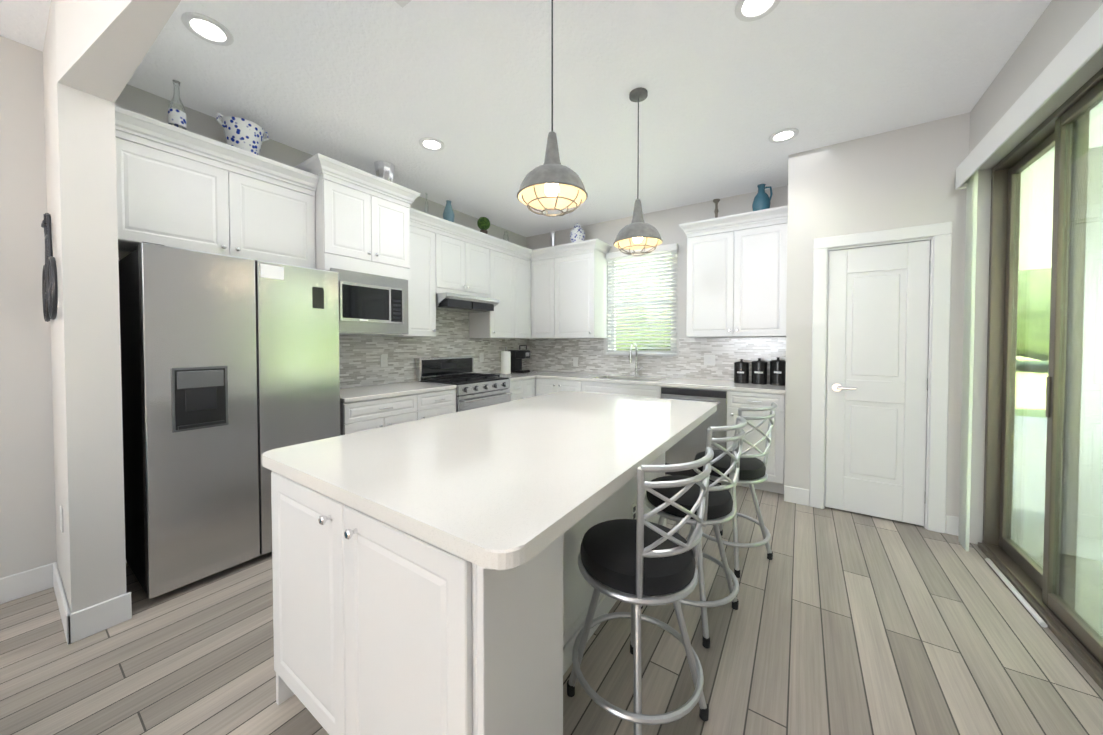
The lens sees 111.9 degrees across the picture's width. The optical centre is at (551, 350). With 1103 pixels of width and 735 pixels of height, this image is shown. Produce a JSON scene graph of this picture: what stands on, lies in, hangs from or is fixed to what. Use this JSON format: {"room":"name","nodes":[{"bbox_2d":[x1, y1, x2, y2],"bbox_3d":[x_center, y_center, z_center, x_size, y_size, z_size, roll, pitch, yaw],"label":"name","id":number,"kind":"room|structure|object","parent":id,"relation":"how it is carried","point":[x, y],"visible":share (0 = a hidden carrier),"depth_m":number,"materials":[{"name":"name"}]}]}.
{"room":"kitchen","nodes":[
{"label":"kitchen","id":0,"kind":"room"},
{"bbox_2d":[43,0,125,612],"bbox_3d":[-2.346,-0.149,1.865,0.692,2.845,0.160,1,1,34],"label":"wall","id":1,"kind":"structure","parent":0,"point":[80,151],"depth_m":1.68,"materials":[{"name":"paint"}]},
{"bbox_2d":[41,213,57,321],"bbox_3d":[-2.392,-0.411,1.776,0.616,0.539,0.029,1,1,34],"label":"wall art","id":2,"kind":"object","parent":1,"relation":"attached to","point":[49,289],"visible":1,"depth_m":1.72,"materials":[{"name":"metal"}]},
{"bbox_2d":[60,505,62,532],"bbox_3d":[-2.351,0.807,1.788,0.072,0.118,0.006,1,1,34],"label":"outlet","id":3,"kind":"object","parent":1,"relation":"attached to","point":[61,518],"visible":1,"depth_m":1.77,"materials":[{"name":"white plastic"}]},
{"bbox_2d":[48,562,79,643],"bbox_3d":[-2.376,1.210,1.809,0.675,0.130,0.014,1,1,34],"label":"baseboard","id":4,"kind":"structure","parent":1,"relation":"attached to","point":[70,621],"depth_m":1.70,"materials":[{"name":"white wood"}]},
{"bbox_2d":[55,0,180,102],"bbox_3d":[-0.563,-1.334,0.684,3.557,0.425,0.223,1,1,34],"label":"header beam","id":5,"kind":"structure","parent":0,"point":[103,47],"depth_m":1.43,"materials":[{"name":"paint"}]},
{"bbox_2d":[0,35,525,577],"bbox_3d":[-2.898,-0.148,1.842,0.200,2.845,9.200,1,1,34],"label":"wall","id":6,"kind":"structure","parent":0,"point":[26,485],"depth_m":1.93,"materials":[{"name":"paint"}]},
{"bbox_2d":[0,564,47,603],"bbox_3d":[-4.019,1.248,0.002,0.017,0.130,4.847,1,1,34],"label":"baseboard","id":7,"kind":"structure","parent":6,"relation":"attached to","point":[25,583],"depth_m":1.92,"materials":[{"name":"white wood"}]},
{"bbox_2d":[115,105,318,268],"bbox_3d":[-2.136,-0.927,2.412,0.411,0.669,1.002,1,1,34],"label":"upper cabinet","id":8,"kind":"object","parent":6,"relation":"attached to","point":[177,187],"visible":0.75,"depth_m":2.24,"materials":[{"name":"white wood"}]},
{"bbox_2d":[168,80,186,129],"bbox_3d":[-2.201,-1.430,2.191,0.079,0.345,0.079,1,1,34],"label":"decorative bottle","id":9,"kind":"object","parent":8,"relation":"on","point":[176,117],"visible":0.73,"depth_m":2.18,"materials":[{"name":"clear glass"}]},
{"bbox_2d":[216,113,268,154],"bbox_3d":[-2.079,-1.401,2.519,0.224,0.273,0.286,1,1,34],"label":"pot","id":10,"kind":"object","parent":8,"relation":"on","point":[244,134],"visible":0.71,"depth_m":2.45,"materials":[{"name":"white ceramic"}]},
{"bbox_2d":[295,153,420,335],"bbox_3d":[-1.607,-0.757,3.096,0.531,1.247,0.840,1,1,34],"label":"upper cabinet","id":11,"kind":"object","parent":6,"relation":"attached to","point":[362,221],"visible":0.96,"depth_m":2.90,"materials":[{"name":"white wood"}]},
{"bbox_2d":[330,268,408,333],"bbox_3d":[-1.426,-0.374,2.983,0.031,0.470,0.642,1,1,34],"label":"microwave","id":12,"kind":"object","parent":11,"relation":"in","point":[370,303],"visible":0.9,"depth_m":2.96,"materials":[{"name":"silver metal"}]},
{"bbox_2d":[374,161,394,181],"bbox_3d":[-1.439,-1.498,3.220,0.180,0.225,0.171,1,1,34],"label":"vase","id":13,"kind":"object","parent":11,"relation":"on","point":[385,170],"visible":0.5,"depth_m":3.16,"materials":[{"name":"silver metal"}]},
{"bbox_2d":[339,310,526,387],"bbox_3d":[-1.190,-0.131,4.206,0.007,0.882,2.910,1,1,34],"label":"tile backsplash","id":14,"kind":"structure","parent":6,"relation":"attached to","point":[359,357],"depth_m":3.83,"materials":[{"name":"tile"}]},
{"bbox_2d":[380,355,387,366],"bbox_3d":[-1.607,0.098,3.576,0.006,0.118,0.072,1,1,34],"label":"outlet","id":15,"kind":"object","parent":14,"relation":"attached to","point":[383,358],"depth_m":3.57,"materials":[{"name":"white plastic"}]},
{"bbox_2d":[480,353,483,361],"bbox_3d":[-0.875,0.086,4.669,0.006,0.118,0.072,1,1,34],"label":"outlet","id":16,"kind":"object","parent":14,"relation":"attached to","point":[481,354],"depth_m":4.67,"materials":[{"name":"white plastic"}]},
{"bbox_2d":[381,208,532,338],"bbox_3d":[-0.823,-0.726,4.369,0.420,1.152,2.267,1,1,34],"label":"upper cabinet","id":17,"kind":"object","parent":6,"relation":"attached to","point":[446,256],"depth_m":4.04,"materials":[{"name":"white wood"}]},
{"bbox_2d":[443,200,454,221],"bbox_3d":[-1.077,-1.428,3.906,0.120,0.270,0.120,1,1,34],"label":"vase","id":18,"kind":"object","parent":17,"relation":"on","point":[448,214],"visible":0.83,"depth_m":3.87,"materials":[{"name":"blue ceramic"}]},
{"bbox_2d":[436,292,499,312],"bbox_3d":[-0.999,-0.504,4.034,0.490,0.130,0.758,1,1,34],"label":"under-cabinet range hood","id":19,"kind":"object","parent":17,"relation":"attached to","point":[452,302],"visible":0.83,"depth_m":3.88,"materials":[{"name":"silver metal"}]},
{"bbox_2d":[477,217,489,233],"bbox_3d":[-0.788,-1.427,4.338,0.150,0.250,0.150,1,1,34],"label":"topiary","id":20,"kind":"object","parent":17,"relation":"on","point":[483,223],"visible":0.92,"depth_m":4.29,"materials":[{"name":"green plant"}]},
{"bbox_2d":[0,0,1051,236],"bbox_3d":[-1.106,-1.573,0.491,4.649,0.060,9.400,1,1,34],"label":"ceiling","id":21,"kind":"structure","parent":0,"point":[363,85],"depth_m":2.18,"materials":[{"name":"white paint"}]},
{"bbox_2d":[181,12,233,45],"bbox_3d":[-1.675,-1.565,1.820,0.190,0.010,0.190,1,1,34],"label":"recessed light","id":22,"kind":"object","parent":21,"relation":"in","point":[207,28],"visible":1,"depth_m":1.81,"materials":[{"name":"white"}]},
{"bbox_2d":[394,0,411,7],"bbox_3d":[-0.633,-1.555,1.475,0.320,0.016,0.320,1,1,34],"label":"ceiling vent","id":23,"kind":"object","parent":21,"relation":"in","point":[402,3],"visible":1,"depth_m":1.67,"materials":[{"name":"white"}]},
{"bbox_2d":[419,137,444,150],"bbox_3d":[-0.921,-1.587,2.870,0.190,0.010,0.190,1,1,34],"label":"recessed light","id":24,"kind":"object","parent":21,"relation":"in","point":[430,143],"visible":1,"depth_m":2.86,"materials":[{"name":"white"}]},
{"bbox_2d":[517,0,587,216],"bbox_3d":[0.003,-1.073,1.569,0.300,0.982,0.300,1,1,34],"label":"pendant light","id":25,"kind":"object","parent":21,"relation":"hanging from","point":[551,183],"visible":1,"depth_m":1.55,"materials":[{"name":"grey metal"}]},
{"bbox_2d":[613,87,662,255],"bbox_3d":[0.534,-1.089,2.300,0.300,0.982,0.300,1,1,34],"label":"pendant light","id":26,"kind":"object","parent":21,"relation":"hanging from","point":[638,232],"visible":0.98,"depth_m":2.28,"materials":[{"name":"grey metal"}]},
{"bbox_2d":[735,0,780,21],"bbox_3d":[0.929,-1.562,1.675,0.190,0.010,0.190,1,1,34],"label":"recessed light","id":27,"kind":"object","parent":21,"relation":"in","point":[749,10],"visible":1,"depth_m":1.70,"materials":[{"name":"white"}]},
{"bbox_2d":[769,128,798,142],"bbox_3d":[1.712,-1.585,2.750,0.190,0.010,0.190,1,1,34],"label":"recessed light","id":28,"kind":"object","parent":21,"relation":"in","point":[784,135],"visible":1,"depth_m":2.75,"materials":[{"name":"white"}]},
{"bbox_2d":[0,474,1102,734],"bbox_3d":[-1.127,1.331,0.565,4.699,0.060,9.400,1,1,34],"label":"floor","id":29,"kind":"structure","parent":0,"point":[840,622],"depth_m":1.56,"materials":[{"name":"brown wood"}]},
{"bbox_2d":[119,242,339,598],"bbox_3d":[-1.986,0.357,2.380,0.668,1.812,0.928,1,1,34],"label":"refrigerator","id":30,"kind":"object","parent":29,"relation":"on","point":[230,370],"visible":0.81,"depth_m":2.05,"materials":[{"name":"metal"}]},
{"bbox_2d":[340,389,455,435],"bbox_3d":[-1.437,0.804,3.266,0.662,0.882,1.038,1,1,34],"label":"base cabinet","id":31,"kind":"object","parent":29,"relation":"on","point":[359,416],"visible":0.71,"depth_m":2.99,"materials":[{"name":"white wood"}]},
{"bbox_2d":[340,381,455,402],"bbox_3d":[-1.449,0.346,3.265,0.633,0.032,1.040,1,1,34],"label":"countertop","id":32,"kind":"structure","parent":31,"relation":"on","point":[355,394],"depth_m":3.18,"materials":[{"name":"white stone"}]},
{"bbox_2d":[416,356,511,411],"bbox_3d":[-0.906,0.652,3.995,0.694,1.155,0.758,1,1,34],"label":"gas range","id":33,"kind":"object","parent":29,"relation":"on","point":[475,390],"visible":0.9,"depth_m":3.90,"materials":[{"name":"silver metal"}]},
{"bbox_2d":[262,431,690,734],"bbox_3d":[-0.034,0.837,1.892,1.074,0.875,2.073,1,1,34],"label":"kitchen island","id":34,"kind":"object","parent":29,"relation":"on","point":[428,578],"depth_m":0.96,"materials":[{"name":"wood"}]},
{"bbox_2d":[261,391,716,582],"bbox_3d":[0.012,0.378,1.900,1.188,0.040,2.117,1,1,34],"label":"island countertop","id":35,"kind":"structure","parent":34,"relation":"on","point":[499,485],"depth_m":1.23,"materials":[{"name":"white stone"}]},
{"bbox_2d":[567,447,713,734],"bbox_3d":[0.313,0.807,1.335,0.485,0.956,0.464,1,1,34],"label":"stool","id":36,"kind":"object","parent":29,"relation":"on","point":[638,562],"visible":1,"depth_m":1.19,"materials":[{"name":"silver metal"}]},
{"bbox_2d":[508,378,784,493],"bbox_3d":[0.659,0.787,4.093,3.225,0.882,1.129,1,1,34],"label":"base cabinet","id":37,"kind":"object","parent":29,"relation":"on","point":[534,387],"visible":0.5,"depth_m":3.33,"materials":[{"name":"white wood"}]},
{"bbox_2d":[492,373,537,380],"bbox_3d":[-0.589,0.320,4.523,0.660,0.032,0.472,1,1,34],"label":"countertop","id":38,"kind":"structure","parent":37,"relation":"on","point":[514,376],"depth_m":4.47,"materials":[{"name":"white stone"}]},
{"bbox_2d":[500,347,511,374],"bbox_3d":[-0.571,0.125,4.658,0.150,0.350,0.150,1,1,34],"label":"paper towel holder","id":39,"kind":"object","parent":38,"relation":"on","point":[505,362],"visible":1,"depth_m":4.61,"materials":[{"name":"white paper"}]},
{"bbox_2d":[517,370,784,393],"bbox_3d":[0.797,0.325,4.288,3.226,0.032,0.636,1,1,34],"label":"countertop","id":40,"kind":"structure","parent":37,"relation":"on","point":[609,378],"depth_m":3.89,"materials":[{"name":"white stone"}]},
{"bbox_2d":[508,345,529,372],"bbox_3d":[-0.429,0.109,4.984,0.272,0.367,0.170,1,1,34],"label":"coffee maker","id":41,"kind":"object","parent":40,"relation":"on","point":[518,356],"visible":0.96,"depth_m":4.93,"materials":[{"name":"black plastic"}]},
{"bbox_2d":[629,342,643,376],"bbox_3d":[0.982,0.106,4.318,0.119,0.402,0.226,1,1,34],"label":"faucet","id":42,"kind":"object","parent":40,"relation":"on","point":[636,368],"visible":1,"depth_m":4.38,"materials":[{"name":"silver metal"}]},
{"bbox_2d":[734,359,748,383],"bbox_3d":[1.883,0.201,3.695,0.138,0.237,0.150,1,1,34],"label":"canister","id":43,"kind":"object","parent":40,"relation":"on","point":[741,371],"visible":1,"depth_m":3.65,"materials":[{"name":"black metal"}]},
{"bbox_2d":[751,358,767,384],"bbox_3d":[2.011,0.197,3.609,0.138,0.249,0.150,1,1,34],"label":"canister","id":44,"kind":"object","parent":40,"relation":"on","point":[759,371],"visible":1,"depth_m":3.56,"materials":[{"name":"black metal"}]},
{"bbox_2d":[770,357,785,385],"bbox_3d":[2.140,0.193,3.523,0.138,0.261,0.150,1,1,34],"label":"canister","id":45,"kind":"object","parent":40,"relation":"on","point":[778,371],"visible":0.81,"depth_m":3.47,"materials":[{"name":"black metal"}]},
{"bbox_2d":[661,387,726,484],"bbox_3d":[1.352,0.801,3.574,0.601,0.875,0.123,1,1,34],"label":"dishwasher","id":46,"kind":"object","parent":37,"relation":"in","point":[689,446],"visible":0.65,"depth_m":3.54,"materials":[{"name":"silver metal"}]},
{"bbox_2d":[641,416,746,648],"bbox_3d":[0.684,0.797,1.833,0.483,0.956,0.459,1,1,34],"label":"stool","id":47,"kind":"object","parent":29,"relation":"on","point":[719,508],"visible":0.6,"depth_m":1.68,"materials":[{"name":"silver metal"}]},
{"bbox_2d":[687,402,776,577],"bbox_3d":[1.106,0.787,2.308,0.490,0.956,0.474,1,1,34],"label":"stool","id":48,"kind":"object","parent":29,"relation":"on","point":[752,469],"visible":0.6,"depth_m":2.15,"materials":[{"name":"silver metal"}]},
{"bbox_2d":[985,558,1047,627],"bbox_3d":[2.443,1.260,1.977,0.023,0.024,0.620,1,1,34],"label":"trim","id":49,"kind":"structure","parent":29,"relation":"in","point":[1027,606],"depth_m":1.91,"materials":[{"name":"white plastic"}]},
{"bbox_2d":[526,185,787,381],"bbox_3d":[1.537,-0.199,4.287,4.449,2.845,0.200,1,1,34],"label":"wall","id":50,"kind":"structure","parent":0,"point":[665,223],"depth_m":4.22,"materials":[{"name":"paint"}]},
{"bbox_2d":[533,238,611,338],"bbox_3d":[0.254,-0.735,4.765,0.927,1.152,0.411,1,1,34],"label":"upper cabinet","id":51,"kind":"object","parent":50,"relation":"attached to","point":[556,292],"depth_m":4.63,"materials":[{"name":"white wood"}]},
{"bbox_2d":[550,232,555,245],"bbox_3d":[0.021,-1.434,4.916,0.072,0.240,0.072,1,1,34],"label":"cylinder","id":52,"kind":"object","parent":51,"relation":"on","point":[553,235],"visible":0.65,"depth_m":4.89,"materials":[{"name":"silver metal"}]},
{"bbox_2d":[570,223,584,242],"bbox_3d":[0.328,-1.460,4.709,0.200,0.300,0.200,1,1,34],"label":"ginger jar","id":53,"kind":"object","parent":51,"relation":"on","point":[577,233],"visible":0.73,"depth_m":4.64,"materials":[{"name":"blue ceramic"}]},
{"bbox_2d":[605,254,672,355],"bbox_3d":[1.082,-0.560,4.542,0.840,1.241,0.190,1,1,34],"label":"window","id":54,"kind":"structure","parent":50,"relation":"in","point":[640,321],"depth_m":4.59,"materials":[{"name":"white plastic"}]},
{"bbox_2d":[606,243,677,354],"bbox_3d":[1.051,-0.582,4.431,0.872,1.245,0.063,1,1,34],"label":"window blind slats","id":55,"kind":"structure","parent":54,"relation":"attached to","point":[664,250],"depth_m":4.41,"materials":[{"name":"white plastic"}]},
{"bbox_2d":[527,337,785,382],"bbox_3d":[0.973,0.075,4.545,3.228,0.455,0.007,1,1,34],"label":"tile backsplash","id":56,"kind":"structure","parent":50,"relation":"attached to","point":[556,355],"depth_m":4.29,"materials":[{"name":"tile"}]},
{"bbox_2d":[573,357,577,365],"bbox_3d":[0.320,0.149,4.974,0.072,0.118,0.006,1,1,34],"label":"outlet","id":57,"kind":"object","parent":56,"relation":"attached to","point":[575,359],"depth_m":4.97,"materials":[{"name":"white plastic"}]},
{"bbox_2d":[704,355,714,365],"bbox_3d":[1.712,0.104,4.041,0.115,0.118,0.006,1,1,34],"label":"outlet","id":58,"kind":"object","parent":56,"relation":"attached to","point":[709,360],"depth_m":4.04,"materials":[{"name":"white plastic"}]},
{"bbox_2d":[679,205,787,336],"bbox_3d":[1.807,-0.713,3.725,0.944,1.152,0.411,1,1,34],"label":"upper cabinet","id":59,"kind":"object","parent":50,"relation":"attached to","point":[736,275],"visible":0.88,"depth_m":3.56,"materials":[{"name":"white wood"}]},
{"bbox_2d":[713,199,719,217],"bbox_3d":[1.682,-1.414,3.803,0.084,0.245,0.084,1,1,34],"label":"candlestick","id":60,"kind":"object","parent":59,"relation":"on","point":[716,210],"visible":0.71,"depth_m":3.79,"materials":[{"name":"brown metal"}]},
{"bbox_2d":[752,184,772,210],"bbox_3d":[2.021,-1.437,3.575,0.172,0.300,0.156,1,1,34],"label":"jug","id":61,"kind":"object","parent":59,"relation":"on","point":[762,199],"visible":0.81,"depth_m":3.53,"materials":[{"name":"ceramic"}]},
{"bbox_2d":[784,112,969,516],"bbox_3d":[2.549,-0.174,3.075,1.019,2.845,0.687,1,1,34],"label":"wall","id":62,"kind":"structure","parent":0,"point":[900,178],"depth_m":2.77,"materials":[{"name":"paint"}]},
{"bbox_2d":[825,240,930,525],"bbox_3d":[2.405,0.234,2.767,0.582,2.018,0.094,1,1,34],"label":"pantry door","id":63,"kind":"structure","parent":62,"relation":"in","point":[877,370],"depth_m":2.77,"materials":[{"name":"white wood"}]},
{"bbox_2d":[810,222,951,532],"bbox_3d":[2.426,0.187,2.809,0.768,2.134,0.133,1,1,34],"label":"door frame","id":64,"kind":"structure","parent":62,"relation":"attached to","point":[938,371],"depth_m":2.60,"materials":[{"name":"white wood"}]},
{"bbox_2d":[969,0,1102,543],"bbox_3d":[0.742,-0.095,-0.717,0.200,2.845,9.000,1,1,34],"label":"wall","id":65,"kind":"structure","parent":0,"point":[1055,29],"depth_m":2.15,"materials":[{"name":"paint"}]},
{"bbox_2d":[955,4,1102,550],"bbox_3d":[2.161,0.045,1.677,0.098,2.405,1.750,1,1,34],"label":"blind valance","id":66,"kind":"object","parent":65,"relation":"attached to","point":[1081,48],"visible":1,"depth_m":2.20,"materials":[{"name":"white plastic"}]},
{"bbox_2d":[978,67,1102,689],"bbox_3d":[2.430,0.067,1.780,0.140,2.418,1.416,1,1,34],"label":"sliding glass door","id":67,"kind":"structure","parent":65,"relation":"attached to","point":[1040,546],"depth_m":1.79,"materials":[{"name":"glass"}]},
{"label":"outside","id":68,"kind":"structure","parent":0,"visible":0},
{"bbox_3d":[41.214,1.510,-4.323,160.000,0.065,150.000,1,1,34],"label":"lawn","id":69,"kind":"structure","parent":68,"visible":0},
{"bbox_2d":[616,255,670,350],"bbox_3d":[21.245,-7.567,13.536,77.364,17.313,106.793,1,1,34],"label":"trees","id":70,"kind":"object","parent":69,"relation":"on","point":[644,310],"depth_m":27.14,"materials":[{"name":"green plant"}]}
]}

